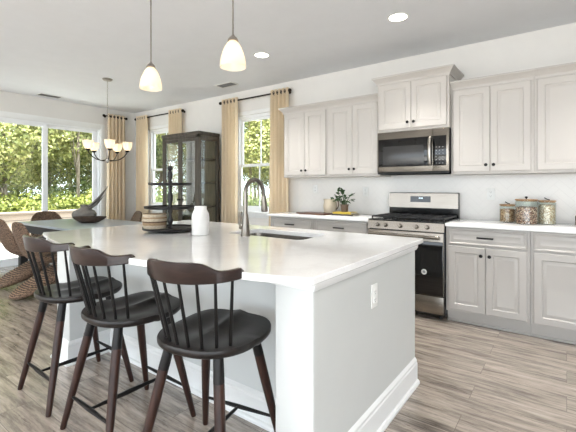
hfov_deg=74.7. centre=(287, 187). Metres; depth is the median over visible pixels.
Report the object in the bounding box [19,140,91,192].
tree
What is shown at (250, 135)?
tree
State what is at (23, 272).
wicker chair
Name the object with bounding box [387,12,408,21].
recessed light
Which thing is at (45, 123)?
door
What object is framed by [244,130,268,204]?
tree
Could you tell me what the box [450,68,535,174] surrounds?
upper cabinet
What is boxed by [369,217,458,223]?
cooktop
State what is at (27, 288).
wicker chair
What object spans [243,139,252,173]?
tree
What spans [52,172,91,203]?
bush
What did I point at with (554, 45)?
wall
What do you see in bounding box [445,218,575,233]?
countertop
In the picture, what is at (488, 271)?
base cabinet
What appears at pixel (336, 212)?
book
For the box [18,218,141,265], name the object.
dining table
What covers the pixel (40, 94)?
ceiling vent
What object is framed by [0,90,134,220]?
wall
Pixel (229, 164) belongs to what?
curtain
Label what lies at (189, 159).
shelf
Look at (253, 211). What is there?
window
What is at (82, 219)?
wooden bowl
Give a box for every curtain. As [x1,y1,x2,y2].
[106,113,124,219]
[136,115,147,221]
[168,108,181,220]
[221,97,237,223]
[269,87,288,225]
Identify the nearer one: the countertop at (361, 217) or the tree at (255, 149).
the countertop at (361, 217)
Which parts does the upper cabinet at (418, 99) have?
door, crown molding, door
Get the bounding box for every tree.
[0,122,91,201]
[0,128,91,197]
[8,161,34,197]
[16,130,88,185]
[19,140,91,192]
[51,131,91,170]
[54,129,79,202]
[72,163,91,194]
[155,133,167,193]
[243,119,269,184]
[243,122,268,203]
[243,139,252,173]
[244,121,269,205]
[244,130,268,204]
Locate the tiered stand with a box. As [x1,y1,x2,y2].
[142,166,194,231]
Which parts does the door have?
sliding panel, casing, fixed panel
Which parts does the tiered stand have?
turned post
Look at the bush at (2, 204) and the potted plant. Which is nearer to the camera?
the potted plant
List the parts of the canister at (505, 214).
lid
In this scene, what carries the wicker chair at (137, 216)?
on the floor
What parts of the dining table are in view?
leg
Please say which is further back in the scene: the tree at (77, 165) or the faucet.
the tree at (77, 165)
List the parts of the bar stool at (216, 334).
leg, crest rail, leg, seat, leg, leg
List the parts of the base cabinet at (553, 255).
drawer, door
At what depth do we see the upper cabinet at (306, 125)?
4.76 m
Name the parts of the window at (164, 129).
sash, sash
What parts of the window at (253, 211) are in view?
sill, casing, sash, sash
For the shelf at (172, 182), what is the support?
attached to the hutch
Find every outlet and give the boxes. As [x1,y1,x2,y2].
[363,187,367,195]
[371,283,377,308]
[487,188,494,199]
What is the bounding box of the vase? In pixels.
[192,206,208,235]
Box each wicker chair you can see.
[0,219,49,288]
[9,222,56,299]
[31,211,61,236]
[130,211,141,221]
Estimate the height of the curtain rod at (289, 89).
0.051 m
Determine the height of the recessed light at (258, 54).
0.007 m
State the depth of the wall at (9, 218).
9.10 m
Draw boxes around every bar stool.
[17,235,133,416]
[60,244,195,431]
[142,258,275,431]
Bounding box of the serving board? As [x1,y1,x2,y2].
[296,212,332,214]
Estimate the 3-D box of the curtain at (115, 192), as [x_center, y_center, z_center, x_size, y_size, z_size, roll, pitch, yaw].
[-3.289,-0.082,7.234,0.111,2.610,0.392,0,0,36]
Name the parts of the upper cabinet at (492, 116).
door, crown molding, door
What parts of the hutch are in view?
door, door, panel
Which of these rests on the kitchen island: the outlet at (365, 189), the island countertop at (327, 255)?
the island countertop at (327, 255)
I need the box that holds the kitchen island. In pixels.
[50,245,419,431]
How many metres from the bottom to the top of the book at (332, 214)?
0.018 m
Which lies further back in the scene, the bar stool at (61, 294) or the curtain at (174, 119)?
the curtain at (174, 119)
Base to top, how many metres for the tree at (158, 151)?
7.768 m
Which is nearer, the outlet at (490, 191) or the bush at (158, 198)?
the outlet at (490, 191)
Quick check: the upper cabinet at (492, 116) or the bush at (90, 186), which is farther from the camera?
the bush at (90, 186)
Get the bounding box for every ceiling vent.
[36,93,61,98]
[214,81,238,87]
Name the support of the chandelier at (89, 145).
hanging from the ceiling
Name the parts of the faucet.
lever, spout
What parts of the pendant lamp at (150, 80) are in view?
stem, lamp shade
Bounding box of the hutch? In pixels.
[161,131,219,221]
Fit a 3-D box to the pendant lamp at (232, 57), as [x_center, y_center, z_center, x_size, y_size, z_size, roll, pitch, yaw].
[-0.337,-1.116,2.313,0.158,0.762,0.158,0,0,36]
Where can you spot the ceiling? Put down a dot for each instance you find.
(65, 49)
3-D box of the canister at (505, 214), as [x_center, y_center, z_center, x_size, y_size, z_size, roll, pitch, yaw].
[2.094,0.232,3.600,0.136,0.194,0.136,0,0,36]
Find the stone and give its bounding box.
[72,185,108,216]
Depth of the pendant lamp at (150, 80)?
2.79 m
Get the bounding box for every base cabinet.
[271,216,313,229]
[314,219,368,233]
[446,226,530,335]
[531,231,575,344]
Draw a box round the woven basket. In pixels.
[142,213,166,228]
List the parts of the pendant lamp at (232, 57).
stem, lamp shade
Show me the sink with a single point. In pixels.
(253, 234)
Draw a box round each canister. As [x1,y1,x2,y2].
[499,202,515,221]
[515,196,537,224]
[538,197,555,224]
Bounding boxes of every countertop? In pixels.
[42,220,422,285]
[267,211,375,221]
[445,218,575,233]
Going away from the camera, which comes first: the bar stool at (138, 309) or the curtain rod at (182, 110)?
the bar stool at (138, 309)
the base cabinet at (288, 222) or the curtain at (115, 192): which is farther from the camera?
the curtain at (115, 192)
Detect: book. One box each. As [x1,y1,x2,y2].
[332,214,358,215]
[333,211,357,213]
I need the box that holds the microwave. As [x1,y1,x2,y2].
[378,128,450,174]
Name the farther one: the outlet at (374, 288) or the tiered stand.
the tiered stand
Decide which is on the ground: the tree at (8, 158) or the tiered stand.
the tree at (8, 158)
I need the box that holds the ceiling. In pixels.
[0,0,575,112]
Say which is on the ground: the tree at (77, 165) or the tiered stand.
the tree at (77, 165)
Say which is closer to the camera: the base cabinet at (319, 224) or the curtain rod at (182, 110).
the base cabinet at (319, 224)
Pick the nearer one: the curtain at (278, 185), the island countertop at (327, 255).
the island countertop at (327, 255)
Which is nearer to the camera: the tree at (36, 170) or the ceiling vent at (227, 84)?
the ceiling vent at (227, 84)
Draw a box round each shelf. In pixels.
[167,158,215,161]
[172,182,215,183]
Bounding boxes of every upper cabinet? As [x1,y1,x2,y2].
[278,101,338,177]
[326,93,390,176]
[371,64,463,133]
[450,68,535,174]
[534,62,575,173]
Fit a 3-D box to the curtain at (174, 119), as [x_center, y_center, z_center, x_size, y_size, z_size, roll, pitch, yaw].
[-2.014,-0.082,6.724,0.372,2.610,0.115,0,0,36]
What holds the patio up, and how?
on the ground
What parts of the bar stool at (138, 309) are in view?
leg, crest rail, leg, seat, leg, leg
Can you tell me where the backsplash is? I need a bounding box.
[298,173,575,223]
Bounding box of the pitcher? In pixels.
[323,199,338,212]
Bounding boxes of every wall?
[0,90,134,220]
[0,209,76,242]
[135,23,575,225]
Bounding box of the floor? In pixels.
[0,263,575,431]
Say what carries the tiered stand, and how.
on the island countertop at (327, 255)
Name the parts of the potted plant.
pot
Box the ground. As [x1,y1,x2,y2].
[21,194,268,205]
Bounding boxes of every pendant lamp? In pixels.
[140,0,161,91]
[220,0,245,70]
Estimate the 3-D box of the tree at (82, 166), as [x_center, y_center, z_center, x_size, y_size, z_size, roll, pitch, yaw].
[-12.774,-3.413,20.476,3.715,9.801,5.323,0,0,-14]
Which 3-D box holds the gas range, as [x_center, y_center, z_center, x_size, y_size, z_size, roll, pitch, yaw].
[1.305,0.650,3.930,0.752,1.184,0.724,0,0,36]
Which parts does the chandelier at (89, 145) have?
lamp shade, lamp shade, lamp shade, lamp shade, lamp shade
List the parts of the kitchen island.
molding, post, molding, post, molding, panel, molding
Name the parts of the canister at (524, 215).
lid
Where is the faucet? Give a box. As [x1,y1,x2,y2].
[239,178,267,236]
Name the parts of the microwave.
door glass, handle, panel glass, control panel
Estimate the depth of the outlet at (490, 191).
3.82 m
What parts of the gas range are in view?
oven handle, oven door, control panel, backguard panel, door glass, drawer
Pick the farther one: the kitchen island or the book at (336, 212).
the book at (336, 212)
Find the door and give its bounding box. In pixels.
[0,111,104,267]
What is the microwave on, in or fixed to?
attached to the upper cabinet at (418, 99)
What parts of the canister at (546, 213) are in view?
lid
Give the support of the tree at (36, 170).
on the ground
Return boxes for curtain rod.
[134,109,184,120]
[219,88,291,104]
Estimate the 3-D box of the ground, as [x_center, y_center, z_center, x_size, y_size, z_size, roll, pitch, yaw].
[2.561,1.523,3.467,120.000,0.200,120.000,0,0,36]
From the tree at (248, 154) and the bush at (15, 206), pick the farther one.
the tree at (248, 154)
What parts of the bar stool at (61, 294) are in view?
leg, crest rail, leg, seat, leg, leg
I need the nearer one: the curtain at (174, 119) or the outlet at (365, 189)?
the outlet at (365, 189)
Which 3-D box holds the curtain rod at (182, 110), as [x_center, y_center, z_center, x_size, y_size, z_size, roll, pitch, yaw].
[-2.407,-1.342,7.059,1.496,0.051,0.117,0,0,36]
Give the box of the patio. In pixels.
[0,243,17,258]
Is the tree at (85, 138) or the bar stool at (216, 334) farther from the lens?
the tree at (85, 138)
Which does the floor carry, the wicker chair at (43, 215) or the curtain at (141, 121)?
the wicker chair at (43, 215)
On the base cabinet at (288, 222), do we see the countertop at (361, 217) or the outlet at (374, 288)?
the countertop at (361, 217)
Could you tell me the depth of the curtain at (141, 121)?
7.29 m
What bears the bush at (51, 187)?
on the ground
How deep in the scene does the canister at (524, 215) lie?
3.32 m
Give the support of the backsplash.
attached to the wall at (554, 45)
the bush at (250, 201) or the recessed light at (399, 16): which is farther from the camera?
the bush at (250, 201)
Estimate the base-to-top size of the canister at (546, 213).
0.239 m
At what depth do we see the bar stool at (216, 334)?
1.53 m
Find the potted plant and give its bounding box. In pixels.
[330,187,354,211]
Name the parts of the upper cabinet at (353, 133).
door, crown molding, door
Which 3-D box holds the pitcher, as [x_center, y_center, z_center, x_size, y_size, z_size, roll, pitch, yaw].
[0.530,0.237,4.726,0.172,0.182,0.188,0,0,-14]
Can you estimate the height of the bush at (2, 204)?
1.491 m
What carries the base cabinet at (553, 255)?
on the floor
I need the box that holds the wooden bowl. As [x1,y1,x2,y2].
[72,216,106,222]
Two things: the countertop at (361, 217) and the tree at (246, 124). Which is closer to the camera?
the countertop at (361, 217)
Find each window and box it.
[148,124,167,211]
[238,108,269,217]
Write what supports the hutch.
on the floor
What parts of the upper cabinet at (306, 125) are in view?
door, crown molding, door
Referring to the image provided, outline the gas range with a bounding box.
[368,192,459,318]
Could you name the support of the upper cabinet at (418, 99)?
attached to the wall at (554, 45)
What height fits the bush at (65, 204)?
1.613 m
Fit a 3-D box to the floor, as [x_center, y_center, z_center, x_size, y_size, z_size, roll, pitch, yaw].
[-1.661,1.303,0.773,10.790,0.120,9.650,0,0,36]
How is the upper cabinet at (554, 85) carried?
attached to the wall at (554, 45)
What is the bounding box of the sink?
[250,233,312,239]
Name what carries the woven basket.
on the tiered stand
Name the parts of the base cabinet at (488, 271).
door, drawer pull, drawer, door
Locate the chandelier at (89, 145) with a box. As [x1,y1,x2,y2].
[82,78,132,162]
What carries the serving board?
on the countertop at (361, 217)
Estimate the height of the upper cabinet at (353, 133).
0.912 m
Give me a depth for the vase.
2.56 m
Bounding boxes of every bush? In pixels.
[0,178,81,208]
[0,190,59,211]
[0,195,10,211]
[48,189,91,209]
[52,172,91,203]
[82,186,91,203]
[155,181,167,202]
[243,183,267,205]
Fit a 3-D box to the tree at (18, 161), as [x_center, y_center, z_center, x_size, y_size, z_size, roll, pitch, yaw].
[-13.467,-2.725,15.954,3.904,8.416,4.111,0,0,12]
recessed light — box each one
[253,52,269,57]
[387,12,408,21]
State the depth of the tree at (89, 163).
17.97 m
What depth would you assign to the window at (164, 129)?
7.37 m

